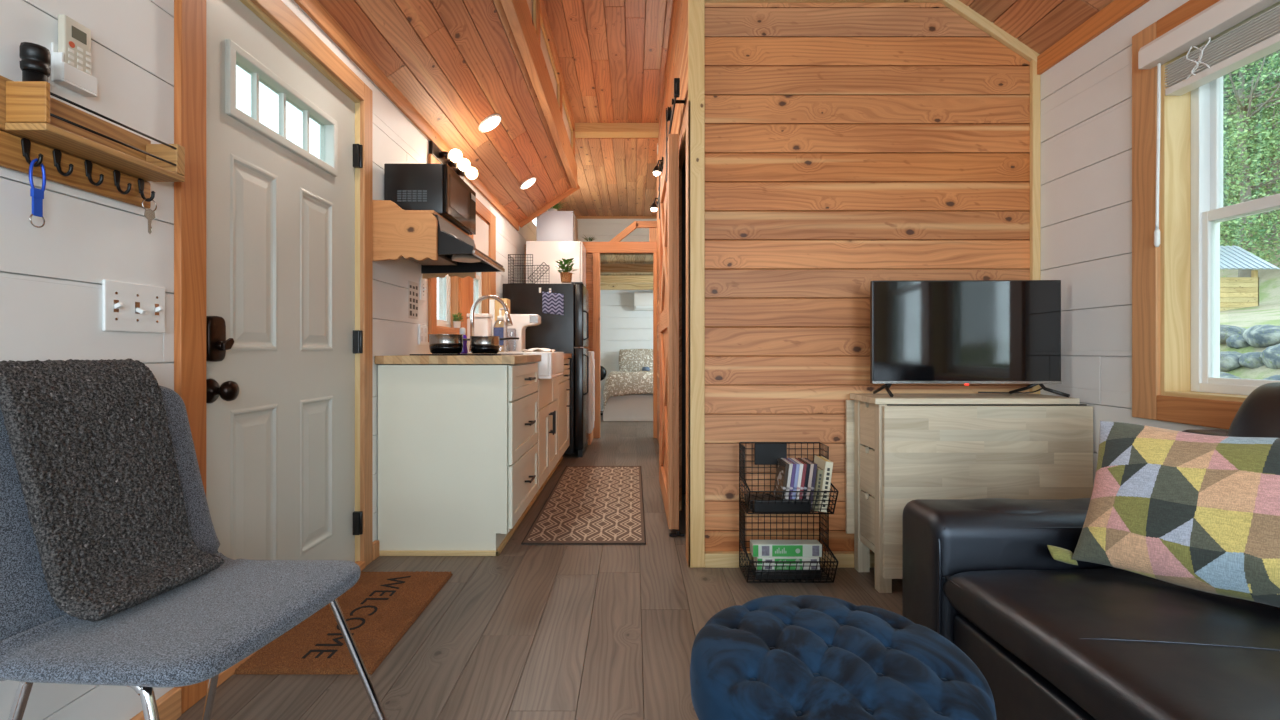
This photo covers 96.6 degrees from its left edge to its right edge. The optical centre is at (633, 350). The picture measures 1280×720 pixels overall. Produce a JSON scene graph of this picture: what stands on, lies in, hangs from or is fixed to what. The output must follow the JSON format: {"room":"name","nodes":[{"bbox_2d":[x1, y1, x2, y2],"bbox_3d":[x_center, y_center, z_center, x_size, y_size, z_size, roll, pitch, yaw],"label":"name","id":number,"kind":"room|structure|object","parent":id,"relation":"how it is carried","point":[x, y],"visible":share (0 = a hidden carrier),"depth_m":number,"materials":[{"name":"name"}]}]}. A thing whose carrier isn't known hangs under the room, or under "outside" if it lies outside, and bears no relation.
{"room":"tiny house living room","nodes":[
{"label":"tiny house living room","id":0,"kind":"room"},
{"bbox_2d":[0,0,553,719],"bbox_3d":[-1.217,-0.610,3.750,0.034,3.120,10.700,0,0,0],"label":"wall","id":1,"kind":"structure","parent":0,"point":[52,274],"depth_m":1.30,"materials":[{"name":"white paint"}]},
{"bbox_2d":[51,14,96,96],"bbox_3d":[-1.185,-0.626,1.209,0.027,0.143,0.074,0,0,0],"label":"remote control","id":2,"kind":"object","parent":1,"relation":"attached to","point":[71,61],"visible":1,"depth_m":1.20,"materials":[{"name":"white plastic"}]},
{"bbox_2d":[0,75,184,208],"bbox_3d":[-1.153,-0.432,1.202,0.093,0.168,0.405,0,0,0],"label":"shelf","id":3,"kind":"object","parent":1,"relation":"attached to","point":[76,148],"visible":1,"depth_m":1.19,"materials":[{"name":"brown wood"}]},
{"bbox_2d":[19,42,50,81],"bbox_3d":[-1.161,-0.510,1.105,0.043,0.158,0.043,0,0,0],"label":"flashlight","id":4,"kind":"object","parent":3,"relation":"on","point":[35,62],"visible":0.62,"depth_m":1.09,"materials":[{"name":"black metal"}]},
{"bbox_2d":[29,158,45,227],"bbox_3d":[-1.160,-0.307,1.109,0.007,0.134,0.030,0,0,0],"label":"keychain","id":5,"kind":"object","parent":3,"relation":"hanging from","point":[37,195],"visible":1,"depth_m":1.11,"materials":[{"name":"fabric"}]},
{"bbox_2d":[102,279,164,332],"bbox_3d":[-1.187,-0.103,1.368,0.026,0.117,0.168,0,0,0],"label":"light switch","id":6,"kind":"object","parent":1,"relation":"attached to","point":[126,306],"visible":1,"depth_m":1.35,"materials":[{"name":"white plastic"}]},
{"bbox_2d":[130,540,378,719],"bbox_3d":[-1.194,0.912,0.518,0.041,0.074,4.236,0,0,0],"label":"baseboard","id":7,"kind":"structure","parent":1,"relation":"attached to","point":[169,704],"depth_m":1.47,"materials":[{"name":"orange wood"}]},
{"bbox_2d":[174,0,372,714],"bbox_3d":[-1.218,-0.113,2.030,0.145,2.125,1.090,0,0,0],"label":"door","id":8,"kind":"structure","parent":1,"relation":"in","point":[273,207],"depth_m":1.94,"materials":[{"name":"white wood"}]},
{"bbox_2d":[294,0,518,230],"bbox_3d":[-1.191,-1.274,2.130,0.018,0.077,7.460,0,0,0],"label":"trim","id":9,"kind":"structure","parent":1,"relation":"attached to","point":[314,9],"depth_m":2.64,"materials":[{"name":"orange wood"}]},
{"bbox_2d":[408,280,417,318],"bbox_3d":[-1.198,-0.275,3.098,0.002,0.200,0.135,0,0,0],"label":"paper notice","id":10,"kind":"object","parent":1,"relation":"attached to","point":[412,286],"visible":1,"depth_m":3.08,"materials":[{"name":"white paper"}]},
{"bbox_2d":[373,200,475,278],"bbox_3d":[-1.045,-0.547,2.910,0.298,0.276,0.650,0,0,0],"label":"shelf","id":11,"kind":"object","parent":1,"relation":"attached to","point":[398,232],"visible":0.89,"depth_m":2.58,"materials":[{"name":"brown wood"}]},
{"bbox_2d":[384,163,475,234],"bbox_3d":[-1.034,-0.767,2.949,0.302,0.246,0.503,0,0,0],"label":"microwave","id":12,"kind":"object","parent":11,"relation":"on","point":[437,187],"visible":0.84,"depth_m":2.70,"materials":[{"name":"black plastic"}]},
{"bbox_2d":[402,215,504,273],"bbox_3d":[-0.961,-0.529,2.906,0.467,0.189,0.603,0,0,0],"label":"range hood","id":13,"kind":"object","parent":1,"relation":"attached to","point":[457,252],"visible":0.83,"depth_m":2.93,"materials":[{"name":"black metal"}]},
{"bbox_2d":[452,254,480,262],"bbox_3d":[-0.860,-0.482,2.930,0.144,0.035,0.144,0,0,23],"label":"lamp","id":14,"kind":"object","parent":13,"relation":"attached to","point":[468,258],"depth_m":2.88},
{"bbox_2d":[429,141,477,179],"bbox_3d":[-1.121,-1.188,3.640,0.157,0.085,0.620,0,0,0],"label":"light bar","id":15,"kind":"object","parent":1,"relation":"attached to","point":[461,166],"visible":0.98,"depth_m":3.53,"materials":[{"name":"brown metal"}]},
{"bbox_2d":[428,154,495,341],"bbox_3d":[-1.252,-0.600,4.100,0.139,1.100,1.560,0,0,0],"label":"window","id":16,"kind":"structure","parent":1,"relation":"in","point":[447,296],"depth_m":3.89,"materials":[{"name":"orange wood"}]},
{"bbox_2d":[473,215,488,255],"bbox_3d":[-1.204,-0.902,4.455,0.016,0.265,0.470,0,0,0],"label":"blind","id":17,"kind":"object","parent":16,"relation":"attached to","point":[481,239],"depth_m":4.50,"materials":[{"name":"white fabric"}]},
{"bbox_2d":[473,213,488,313],"bbox_3d":[-1.258,-0.595,4.450,0.125,0.914,0.504,0,0,0],"label":"window","id":18,"kind":"structure","parent":1,"relation":"in","point":[481,239],"depth_m":4.62,"materials":[{"name":"orange wood"}]},
{"bbox_2d":[519,184,579,227],"bbox_3d":[-0.876,-1.497,5.856,0.645,0.459,0.022,0,0,0],"label":"trim","id":19,"kind":"structure","parent":1,"relation":"attached to","point":[569,192],"depth_m":5.84,"materials":[{"name":"orange wood"}]},
{"bbox_2d":[177,411,901,719],"bbox_3d":[0.295,0.965,3.750,3.030,0.030,10.700,0,0,0],"label":"floor","id":20,"kind":"structure","parent":0,"point":[526,631],"depth_m":1.93,"materials":[{"name":"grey wood"}]},
{"bbox_2d":[0,385,386,719],"bbox_3d":[-0.842,0.513,1.100,0.607,0.875,0.505,0,0,8],"label":"chair","id":21,"kind":"object","parent":20,"relation":"on","point":[191,633],"visible":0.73,"depth_m":0.99,"materials":[{"name":"grey fabric"}]},
{"bbox_2d":[0,358,224,621],"bbox_3d":[-1.055,0.250,1.122,0.317,0.469,0.300,0,0,8],"label":"throw blanket","id":22,"kind":"object","parent":21,"relation":"on","point":[92,451],"visible":0.98,"depth_m":1.08,"materials":[{"name":"grey fabric"}]},
{"bbox_2d":[233,571,452,674],"bbox_3d":[-0.972,0.940,2.045,0.406,0.017,0.746,0,0,0],"label":"door mat","id":23,"kind":"object","parent":20,"relation":"on","point":[381,607],"visible":0.87,"depth_m":1.91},
{"bbox_2d":[378,362,537,555],"bbox_3d":[-0.864,0.507,3.019,0.660,0.885,0.762,0,0,0],"label":"base cabinet","id":24,"kind":"object","parent":20,"relation":"on","point":[458,444],"visible":0.98,"depth_m":2.65,"materials":[{"name":"white wood"}]},
{"bbox_2d":[375,353,571,363],"bbox_3d":[-0.875,0.041,3.833,0.646,0.038,2.403,0,0,0],"label":"countertop","id":25,"kind":"structure","parent":24,"relation":"on","point":[391,359],"depth_m":2.63,"materials":[{"name":"beige wood"}]},
{"bbox_2d":[410,354,522,354],"bbox_3d":[-0.860,0.018,3.020,0.440,0.006,0.560,0,0,0],"label":"cooktop","id":26,"kind":"object","parent":25,"relation":"in","point":[410,354],"visible":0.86,"depth_m":2.74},
{"bbox_2d":[429,334,469,353],"bbox_3d":[-0.965,-0.035,3.000,0.171,0.099,0.311,0,0,0],"label":"steel pan","id":27,"kind":"object","parent":26,"relation":"on","point":[438,343],"visible":0.99,"depth_m":2.86,"materials":[{"name":"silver metal"}]},
{"bbox_2d":[470,336,518,353],"bbox_3d":[-0.761,-0.032,3.063,0.154,0.091,0.290,0,0,21],"label":"steel pan","id":28,"kind":"object","parent":26,"relation":"on","point":[478,344],"visible":1,"depth_m":2.94,"materials":[{"name":"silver metal"}]},
{"bbox_2d":[467,314,492,351],"bbox_3d":[-1.107,-0.121,4.090,0.165,0.287,0.130,0,0,0],"label":"bin","id":29,"kind":"object","parent":25,"relation":"on","point":[482,323],"visible":0.54,"depth_m":4.03,"materials":[{"name":"white ceramic"}]},
{"bbox_2d":[469,295,512,351],"bbox_3d":[-0.932,-0.171,3.728,0.291,0.386,0.113,0,0,0],"label":"kitchen faucet","id":30,"kind":"object","parent":25,"relation":"on","point":[507,315],"visible":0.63,"depth_m":3.69,"materials":[{"name":"metal"}]},
{"bbox_2d":[490,298,509,351],"bbox_3d":[-1.083,-0.199,4.607,0.135,0.442,0.145,0,0,0],"label":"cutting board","id":31,"kind":"object","parent":25,"relation":"on","point":[495,305],"visible":0.33,"depth_m":4.55,"materials":[{"name":"brown wood"}]},
{"bbox_2d":[493,308,509,351],"bbox_3d":[-0.963,-0.149,4.159,0.128,0.343,0.106,0,0,0],"label":"pump bottle","id":32,"kind":"object","parent":25,"relation":"on","point":[497,331],"visible":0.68,"depth_m":4.14,"materials":[{"name":"clear plastic"}]},
{"bbox_2d":[467,352,563,378],"bbox_3d":[-0.745,0.087,3.704,0.506,0.162,0.604,0,0,0],"label":"sink","id":33,"kind":"object","parent":25,"relation":"in","point":[551,365],"visible":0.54,"depth_m":3.40,"materials":[{"name":"white ceramic"}]},
{"bbox_2d":[504,314,540,351],"bbox_3d":[-0.867,-0.131,4.408,0.267,0.305,0.224,0,0,0],"label":"coffee maker","id":34,"kind":"object","parent":25,"relation":"on","point":[520,322],"visible":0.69,"depth_m":4.37,"materials":[{"name":"white plastic"}]},
{"bbox_2d":[527,377,557,508],"bbox_3d":[-0.851,0.507,3.835,0.638,0.885,0.870,0,0,0],"label":"base cabinet","id":35,"kind":"object","parent":20,"relation":"on","point":[547,391],"visible":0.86,"depth_m":3.76,"materials":[{"name":"white wood"}]},
{"bbox_2d":[503,282,588,456],"bbox_3d":[-0.788,0.168,5.375,0.763,1.565,0.614,0,0,0],"label":"fridge","id":36,"kind":"object","parent":20,"relation":"on","point":[568,332],"visible":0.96,"depth_m":5.07,"materials":[{"name":"black metal"}]},
{"bbox_2d":[508,254,549,283],"bbox_3d":[-0.946,-0.736,5.245,0.374,0.266,0.256,0,0,0],"label":"organizer","id":37,"kind":"object","parent":36,"relation":"on","point":[531,280],"visible":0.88,"depth_m":5.14,"materials":[{"name":"black metal"}]},
{"bbox_2d":[555,258,578,282],"bbox_3d":[-0.604,-0.723,5.125,0.223,0.215,0.210,0,0,0],"label":"potted plant","id":38,"kind":"object","parent":36,"relation":"on","point":[566,276],"visible":1,"depth_m":5.08,"materials":[{"name":"plant"}]},
{"bbox_2d":[526,241,585,347],"bbox_3d":[-0.785,-0.080,5.982,0.610,2.060,0.465,0,0,0],"label":"tall cabinet","id":39,"kind":"object","parent":20,"relation":"on","point":[549,252],"visible":0.22,"depth_m":5.75,"materials":[{"name":"wood"}]},
{"bbox_2d":[536,211,577,240],"bbox_3d":[-0.810,-1.281,6.043,0.400,0.338,0.293,0,0,0],"label":"storage box","id":40,"kind":"object","parent":39,"relation":"on","point":[550,225],"visible":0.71,"depth_m":5.90,"materials":[{"name":"metal"}]},
{"bbox_2d":[549,358,570,476],"bbox_3d":[-0.851,0.507,4.652,0.638,0.885,0.755,0,0,0],"label":"base cabinet","id":41,"kind":"object","parent":20,"relation":"on","point":[564,390],"visible":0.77,"depth_m":4.67,"materials":[{"name":"white wood"}]},
{"bbox_2d":[521,466,645,543],"bbox_3d":[-0.247,0.945,3.730,0.612,0.008,1.872,0,0,0],"label":"rug","id":42,"kind":"object","parent":20,"relation":"on","point":[587,504],"visible":1,"depth_m":3.41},
{"bbox_2d":[588,351,594,444],"bbox_3d":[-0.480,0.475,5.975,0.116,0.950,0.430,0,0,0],"label":"washer","id":43,"kind":"object","parent":20,"relation":"on","point":[591,353],"visible":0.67,"depth_m":5.77,"materials":[{"name":"white metal"}]},
{"bbox_2d":[603,394,652,420],"bbox_3d":[0.390,0.670,8.375,1.620,0.560,1.350,0,0,0],"label":"bed","id":44,"kind":"object","parent":20,"relation":"on","point":[633,407],"visible":0.18,"depth_m":7.70,"materials":[{"name":"white fabric"}]},
{"bbox_2d":[603,370,652,411],"bbox_3d":[0.416,0.557,8.116,1.667,0.545,1.047,0,0,0],"label":"duvet","id":45,"kind":"object","parent":44,"relation":"on","point":[617,383],"visible":0.38,"depth_m":7.62,"materials":[{"name":"beige fabric"}]},
{"bbox_2d":[619,349,652,371],"bbox_3d":[0.140,0.155,8.860,0.760,0.379,0.211,0,0,0],"label":"bed pillow","id":46,"kind":"object","parent":44,"relation":"on","point":[630,360],"visible":0.51,"depth_m":8.79,"materials":[{"name":"beige fabric"}]},
{"bbox_2d":[739,442,838,582],"bbox_3d":[0.637,0.671,2.380,0.356,0.548,0.226,0,0,0],"label":"rack","id":47,"kind":"object","parent":20,"relation":"on","point":[765,453],"visible":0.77,"depth_m":2.42,"materials":[{"name":"black metal"}]},
{"bbox_2d":[773,458,788,498],"bbox_3d":[0.619,0.558,2.408,0.038,0.190,0.135,0,0,0],"label":"book","id":48,"kind":"object","parent":47,"relation":"in","point":[782,469],"visible":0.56,"depth_m":2.38,"materials":[{"name":"paper"}]},
{"bbox_2d":[753,499,810,512],"bbox_3d":[0.600,0.629,2.317,0.230,0.048,0.035,0,0,0],"label":"case","id":49,"kind":"object","parent":47,"relation":"in","point":[758,507],"visible":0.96,"depth_m":2.30,"materials":[{"name":"plastic"}]},
{"bbox_2d":[750,560,820,578],"bbox_3d":[0.635,0.921,2.408,0.270,0.034,0.125,0,0,0],"label":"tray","id":50,"kind":"object","parent":47,"relation":"in","point":[752,567],"visible":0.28,"depth_m":2.35,"materials":[{"name":"plastic"}]},
{"bbox_2d":[754,559,819,569],"bbox_3d":[0.635,0.891,2.374,0.260,0.025,0.061,0,0,0],"label":"game box","id":51,"kind":"object","parent":50,"relation":"on","point":[759,566],"visible":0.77,"depth_m":2.34,"materials":[{"name":"green cardboard"}]},
{"bbox_2d":[754,557,818,563],"bbox_3d":[0.634,0.864,2.373,0.255,0.026,0.063,0,0,0],"label":"game box","id":52,"kind":"object","parent":51,"relation":"on","point":[755,558],"visible":0.51,"depth_m":2.34,"materials":[{"name":"white cardboard"}]},
{"bbox_2d":[750,540,821,556],"bbox_3d":[0.632,0.824,2.380,0.285,0.052,0.063,0,0,0],"label":"game box","id":53,"kind":"object","parent":52,"relation":"on","point":[758,548],"visible":1,"depth_m":2.35,"materials":[{"name":"green cardboard"}]},
{"bbox_2d":[762,546,818,555],"bbox_3d":[0.645,0.824,2.350,0.236,0.042,0.001,0,0,0],"label":"picture","id":54,"kind":"object","parent":53,"relation":"attached to","point":[766,550],"depth_m":2.35},
{"bbox_2d":[812,466,823,510],"bbox_3d":[0.753,0.570,2.400,0.044,0.171,0.146,0,0,0],"label":"book","id":55,"kind":"object","parent":47,"relation":"in","point":[819,475],"visible":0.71,"depth_m":2.33,"materials":[{"name":"paper"}]},
{"bbox_2d":[814,455,832,511],"bbox_3d":[0.783,0.553,2.390,0.056,0.207,0.146,0,0,0],"label":"book","id":56,"kind":"object","parent":47,"relation":"in","point":[823,463],"visible":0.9,"depth_m":2.32,"materials":[{"name":"paper"}]},
{"bbox_2d":[822,468,829,506],"bbox_3d":[0.781,0.555,2.318,0.031,0.160,0.001,0,0,0],"label":"print","id":57,"kind":"object","parent":56,"relation":"attached to","point":[826,474],"depth_m":2.32},
{"bbox_2d":[690,595,996,719],"bbox_3d":[0.338,0.722,0.978,0.482,0.457,0.482,0,0,44],"label":"tufted ottoman","id":58,"kind":"object","parent":20,"relation":"on","point":[775,657],"visible":1,"depth_m":0.91,"materials":[{"name":"blue fabric"}]},
{"bbox_2d":[846,393,1092,592],"bbox_3d":[1.357,0.568,2.361,0.850,0.764,0.298,0,0,0],"label":"table","id":59,"kind":"object","parent":20,"relation":"on","point":[902,448],"visible":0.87,"depth_m":2.21,"materials":[{"name":"brown wood"}]},
{"bbox_2d":[870,280,1069,397],"bbox_3d":[1.362,-0.053,2.347,0.766,0.475,0.183,0,0,1],"label":"television","id":60,"kind":"object","parent":59,"relation":"on","point":[966,332],"visible":1,"depth_m":2.33,"materials":[{"name":"black plastic"}]},
{"bbox_2d":[902,382,1279,719],"bbox_3d":[1.262,0.513,0.627,0.945,0.875,2.155,0,0,0],"label":"leather sofa","id":61,"kind":"object","parent":20,"relation":"on","point":[1050,638],"visible":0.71,"depth_m":1.21,"materials":[{"name":"black leather"}]},
{"bbox_2d":[943,568,1279,719],"bbox_3d":[1.170,0.591,1.017,0.745,0.151,0.922,0,0,0],"label":"seat cushion","id":62,"kind":"object","parent":61,"relation":"on","point":[1110,643],"depth_m":1.08,"materials":[{"name":"black leather"}]},
{"bbox_2d":[1047,421,1279,607],"bbox_3d":[1.284,0.356,1.234,0.197,0.355,0.614,0,0,-35],"label":"cushion","id":63,"kind":"object","parent":61,"relation":"on","point":[1200,512],"visible":1,"depth_m":1.24,"materials":[{"name":"fabric"}]},
{"bbox_2d":[1226,382,1279,437],"bbox_3d":[1.535,0.316,1.018,0.280,0.481,0.918,0,0,0],"label":"cushion","id":64,"kind":"object","parent":61,"relation":"on","point":[1258,415],"depth_m":1.37,"materials":[{"name":"black leather"}]},
{"bbox_2d":[525,245,652,289],"bbox_3d":[0.295,-1.057,7.675,2.990,0.214,2.850,0,0,0],"label":"ceiling","id":65,"kind":"structure","parent":0,"point":[617,272],"depth_m":6.90,"materials":[{"name":"beige wood"}]},
{"bbox_2d":[609,221,656,241],"bbox_3d":[-0.019,-1.283,6.335,0.559,0.302,0.130,0,0,0],"label":"rail","id":66,"kind":"object","parent":65,"relation":"on","point":[652,225],"visible":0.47,"depth_m":6.27,"materials":[{"name":"orange wood"}]},
{"bbox_2d":[525,244,657,351],"bbox_3d":[0.295,-0.110,6.290,2.990,2.120,0.080,0,0,0],"label":"door frame","id":67,"kind":"structure","parent":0,"point":[589,256],"depth_m":6.25,"materials":[{"name":"orange wood"}]},
{"bbox_2d":[593,253,599,437],"bbox_3d":[-0.411,-0.060,6.218,0.077,2.020,0.025,0,0,0],"label":"trim","id":68,"kind":"structure","parent":67,"relation":"attached to","point":[596,256],"depth_m":6.21,"materials":[{"name":"orange wood"}]},
{"bbox_2d":[583,242,656,252],"bbox_3d":[-0.155,-1.130,6.218,0.810,0.120,0.025,0,0,0],"label":"trim","id":69,"kind":"structure","parent":67,"relation":"attached to","point":[591,247],"depth_m":6.21,"materials":[{"name":"orange wood"}]},
{"bbox_2d":[653,253,656,437],"bbox_3d":[0.232,-0.060,6.218,0.037,2.020,0.025,0,0,0],"label":"trim","id":70,"kind":"structure","parent":67,"relation":"attached to","point":[654,254],"depth_m":6.21,"materials":[{"name":"orange wood"}]},
{"bbox_2d":[577,215,656,409],"bbox_3d":[0.295,-0.625,9.117,2.990,3.150,0.034,0,0,0],"label":"wall","id":71,"kind":"structure","parent":0,"point":[621,327],"depth_m":9.10,"materials":[{"name":"white paint"}]},
{"bbox_2d":[576,216,656,218],"bbox_3d":[0.295,-0.600,9.085,2.990,3.100,0.030,0,0,0],"label":"trim","id":72,"kind":"structure","parent":71,"relation":"attached to","point":[577,217],"depth_m":9.08,"materials":[{"name":"orange wood"}]},
{"bbox_2d":[634,292,652,310],"bbox_3d":[0.400,-0.780,8.999,0.800,0.280,0.199,0,0,0],"label":"air conditioner","id":73,"kind":"object","parent":71,"relation":"attached to","point":[643,301],"visible":0.46,"depth_m":8.91,"materials":[{"name":"white plastic"}]},
{"bbox_2d":[657,0,687,510],"bbox_3d":[0.653,-0.649,2.328,0.797,3.198,7.849,0,0,-1],"label":"wall","id":74,"kind":"structure","parent":0,"point":[677,52],"depth_m":3.61,"materials":[{"name":"brown wood"}]},
{"bbox_2d":[574,123,658,137],"bbox_3d":[-0.175,-2.205,5.700,0.850,0.090,0.160,0,0,0],"label":"trim","id":75,"kind":"structure","parent":74,"relation":"attached to","point":[582,130],"depth_m":5.62,"materials":[{"name":"brown wood"}]},
{"bbox_2d":[656,78,685,535],"bbox_3d":[0.214,-0.181,3.685,0.086,2.254,2.130,0,0,0],"label":"barn door","id":76,"kind":"structure","parent":74,"relation":"in","point":[669,187],"depth_m":2.94,"materials":[{"name":"brown wood"}]},
{"bbox_2d":[686,101,689,566],"bbox_3d":[0.244,-0.075,2.559,0.012,2.050,0.122,0,0,0],"label":"trim","id":77,"kind":"structure","parent":74,"relation":"attached to","point":[688,104],"depth_m":2.54,"materials":[{"name":"orange wood"}]},
{"bbox_2d":[318,0,1113,222],"bbox_3d":[0.295,-1.793,3.750,3.030,0.983,10.700,0,0,0],"label":"ceiling","id":78,"kind":"structure","parent":0,"point":[459,64],"depth_m":3.79,"materials":[{"name":"brown wood"}]},
{"bbox_2d":[478,114,501,131],"bbox_3d":[-0.932,-1.474,3.690,0.145,0.098,0.171,0,0,0],"label":"recessed light","id":79,"kind":"object","parent":78,"relation":"in","point":[489,123],"visible":1,"depth_m":3.67,"materials":[{"name":"white plastic"}]},
{"bbox_2d":[481,116,499,130],"bbox_3d":[-0.932,-1.472,3.690,0.119,0.084,0.143,0,0,0],"label":"diffuser","id":80,"kind":"object","parent":79,"relation":"attached to","point":[489,123],"depth_m":3.67,"materials":[{"name":"beige"}]},
{"bbox_2d":[500,0,576,187],"bbox_3d":[-0.603,-1.950,2.130,0.055,0.600,7.460,0,0,0],"label":"beam","id":81,"kind":"structure","parent":78,"relation":"attached to","point":[528,20],"depth_m":3.83,"materials":[{"name":"orange wood"}]},
{"bbox_2d":[705,3,1029,550],"bbox_3d":[1.030,-0.650,2.565,1.520,3.200,0.070,0,0,0],"label":"wall","id":82,"kind":"structure","parent":0,"point":[849,146],"depth_m":2.53,"materials":[{"name":"brown wood"}]},
{"bbox_2d":[688,0,704,567],"bbox_3d":[0.274,-0.650,2.507,0.072,3.200,0.018,0,0,0],"label":"trim","id":83,"kind":"structure","parent":82,"relation":"attached to","point":[696,8],"depth_m":2.50,"materials":[{"name":"brown wood"}]},
{"bbox_2d":[705,551,874,567],"bbox_3d":[1.050,0.919,2.513,1.480,0.062,0.033,0,0,0],"label":"baseboard","id":84,"kind":"structure","parent":82,"relation":"attached to","point":[713,559],"depth_m":2.50,"materials":[{"name":"brown wood"}]},
{"bbox_2d":[705,0,942,2],"bbox_3d":[0.840,-1.567,2.518,1.060,0.045,0.024,0,0,0],"label":"trim","id":85,"kind":"structure","parent":82,"relation":"attached to","point":[706,1],"depth_m":2.52,"materials":[{"name":"brown wood"}]},
{"bbox_2d":[941,0,1039,61],"bbox_3d":[1.579,-1.423,2.518,0.444,0.314,0.024,0,0,0],"label":"trim","id":86,"kind":"structure","parent":82,"relation":"attached to","point":[958,7],"depth_m":2.51,"materials":[{"name":"brown wood"}]},
{"bbox_2d":[1030,60,1039,393],"bbox_3d":[1.772,-0.170,2.519,0.035,2.240,0.022,0,0,0],"label":"trim","id":87,"kind":"structure","parent":82,"relation":"attached to","point":[1034,78],"depth_m":2.51,"materials":[{"name":"brown wood"}]},
{"bbox_2d":[1040,0,1227,485],"bbox_3d":[1.807,-0.623,3.750,0.034,3.155,10.700,0,0,0],"label":"wall","id":88,"kind":"structure","parent":0,"point":[1086,97],"depth_m":2.22,"materials":[{"name":"white paint"}]},
{"bbox_2d":[1037,0,1149,74],"bbox_3d":[1.781,-1.255,0.454,0.018,0.080,4.108,0,0,0],"label":"trim","id":89,"kind":"structure","parent":88,"relation":"attached to","point":[1116,10],"depth_m":2.23,"materials":[{"name":"orange wood"}]},
{"bbox_2d":[1132,0,1279,429],"bbox_3d":[1.859,-0.443,1.077,0.174,1.355,1.905,0,0,0],"label":"window","id":90,"kind":"structure","parent":88,"relation":"in","point":[1176,283],"depth_m":1.92,"materials":[{"name":"brown wood"}]},
{"bbox_2d":[1138,0,1279,246],"bbox_3d":[1.786,-0.696,1.530,0.108,0.692,0.860,0,0,0],"label":"window blind","id":91,"kind":"object","parent":90,"relation":"attached to","point":[1257,38],"visible":1,"depth_m":1.75,"materials":[{"name":"white plastic"}]},
{"label":"outside","id":92,"kind":"structure","parent":0,"visible":0},
{"bbox_2d":[1220,159,1279,379],"bbox_3d":[26.200,-9.029,18.000,48.000,21.474,64.000,0,0,0],"label":"ground","id":93,"kind":"structure","parent":92,"point":[1268,310],"depth_m":15.45,"materials":[{"name":"green plant"}]},
{"bbox_2d":[1220,351,1242,371],"bbox_3d":[9.156,0.179,8.854,0.485,0.348,0.614,0,0,0],"label":"boulder","id":94,"kind":"object","parent":93,"relation":"on","point":[1229,360],"visible":0.34,"depth_m":8.65,"materials":[{"name":"stone"}]},
{"bbox_2d":[1220,325,1245,343],"bbox_3d":[9.639,-0.274,9.282,0.493,0.313,0.467,0,0,38],"label":"boulder","id":95,"kind":"object","parent":93,"relation":"on","point":[1226,331],"visible":0.42,"depth_m":9.13,"materials":[{"name":"stone"}]},
{"bbox_2d":[1226,335,1249,348],"bbox_3d":[9.479,-0.133,8.919,0.262,0.243,0.342,0,0,0],"label":"boulder","id":96,"kind":"object","parent":93,"relation":"on","point":[1234,341],"visible":0.73,"depth_m":8.89,"materials":[{"name":"stone"}]},
{"bbox_2d":[1220,50,1279,276],"bbox_3d":[22.622,-8.168,20.836,5.807,12.158,5.358,0,0,18],"label":"tree","id":97,"kind":"object","parent":93,"relation":"on","point":[1246,240],"visible":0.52,"depth_m":20.40,"materials":[{"name":"green plant"}]},
{"bbox_2d":[1220,246,1279,310],"bbox_3d":[17.225,-2.178,18.212,4.650,2.456,1.977,0,0,0],"label":"shed","id":98,"kind":"object","parent":93,"relation":"on","point":[1235,292],"visible":0.28,"depth_m":17.60,"materials":[{"name":"beige wood"}]},
{"bbox_2d":[1220,52,1279,248],"bbox_3d":[24.796,-9.780,22.393,5.807,12.158,5.358,0,0,-38],"label":"tree","id":99,"kind":"object","parent":93,"relation":"on","point":[1277,78],"visible":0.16,"depth_m":22.19,"materials":[{"name":"green plant"}]},
{"bbox_2d":[1220,61,1279,236],"bbox_3d":[24.169,-9.088,24.286,5.942,11.716,5.471,0,0,-17],"label":"tree","id":100,"kind":"object","parent":93,"relation":"on","point":[1228,82],"visible":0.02,"depth_m":22.93,"materials":[{"name":"green plant"}]},
{"bbox_2d":[1239,352,1263,367],"bbox_3d":[9.200,0.145,8.446,0.330,0.266,0.362,0,0,0],"label":"boulder","id":101,"kind":"object","parent":93,"relation":"on","point":[1249,359],"visible":0.72,"depth_m":8.38,"materials":[{"name":"stone"}]},
{"bbox_2d":[1243,324,1279,347],"bbox_3d":[9.539,-0.211,8.569,0.478,0.382,0.578,0,0,-28],"label":"boulder","id":102,"kind":"object","parent":93,"relation":"on","point":[1267,335],"visible":0.91,"depth_m":8.49,"materials":[{"name":"stone"}]},
{"bbox_2d":[1260,344,1279,368],"bbox_3d":[9.235,0.083,8.098,0.414,0.387,0.507,0,0,0],"label":"boulder","id":103,"kind":"object","parent":93,"relation":"on","point":[1270,356],"visible":0.99,"depth_m":8.10,"materials":[{"name":"stone"}]},
{"bbox_3d":[-0.745,-0.535,5.057,0.018,0.044,0.023,0,0,0],"label":"hook","id":104,"kind":"object","parent":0,"visible":0},
{"bbox_2d":[542,290,563,314],"bbox_3d":[-0.718,-0.430,5.056,0.188,0.223,0.013,0,0,0],"label":"potholder","id":105,"kind":"object","parent":104,"relation":"hanging from","point":[552,303],"visible":1,"depth_m":5.05,"materials":[{"name":"purple fabric"}]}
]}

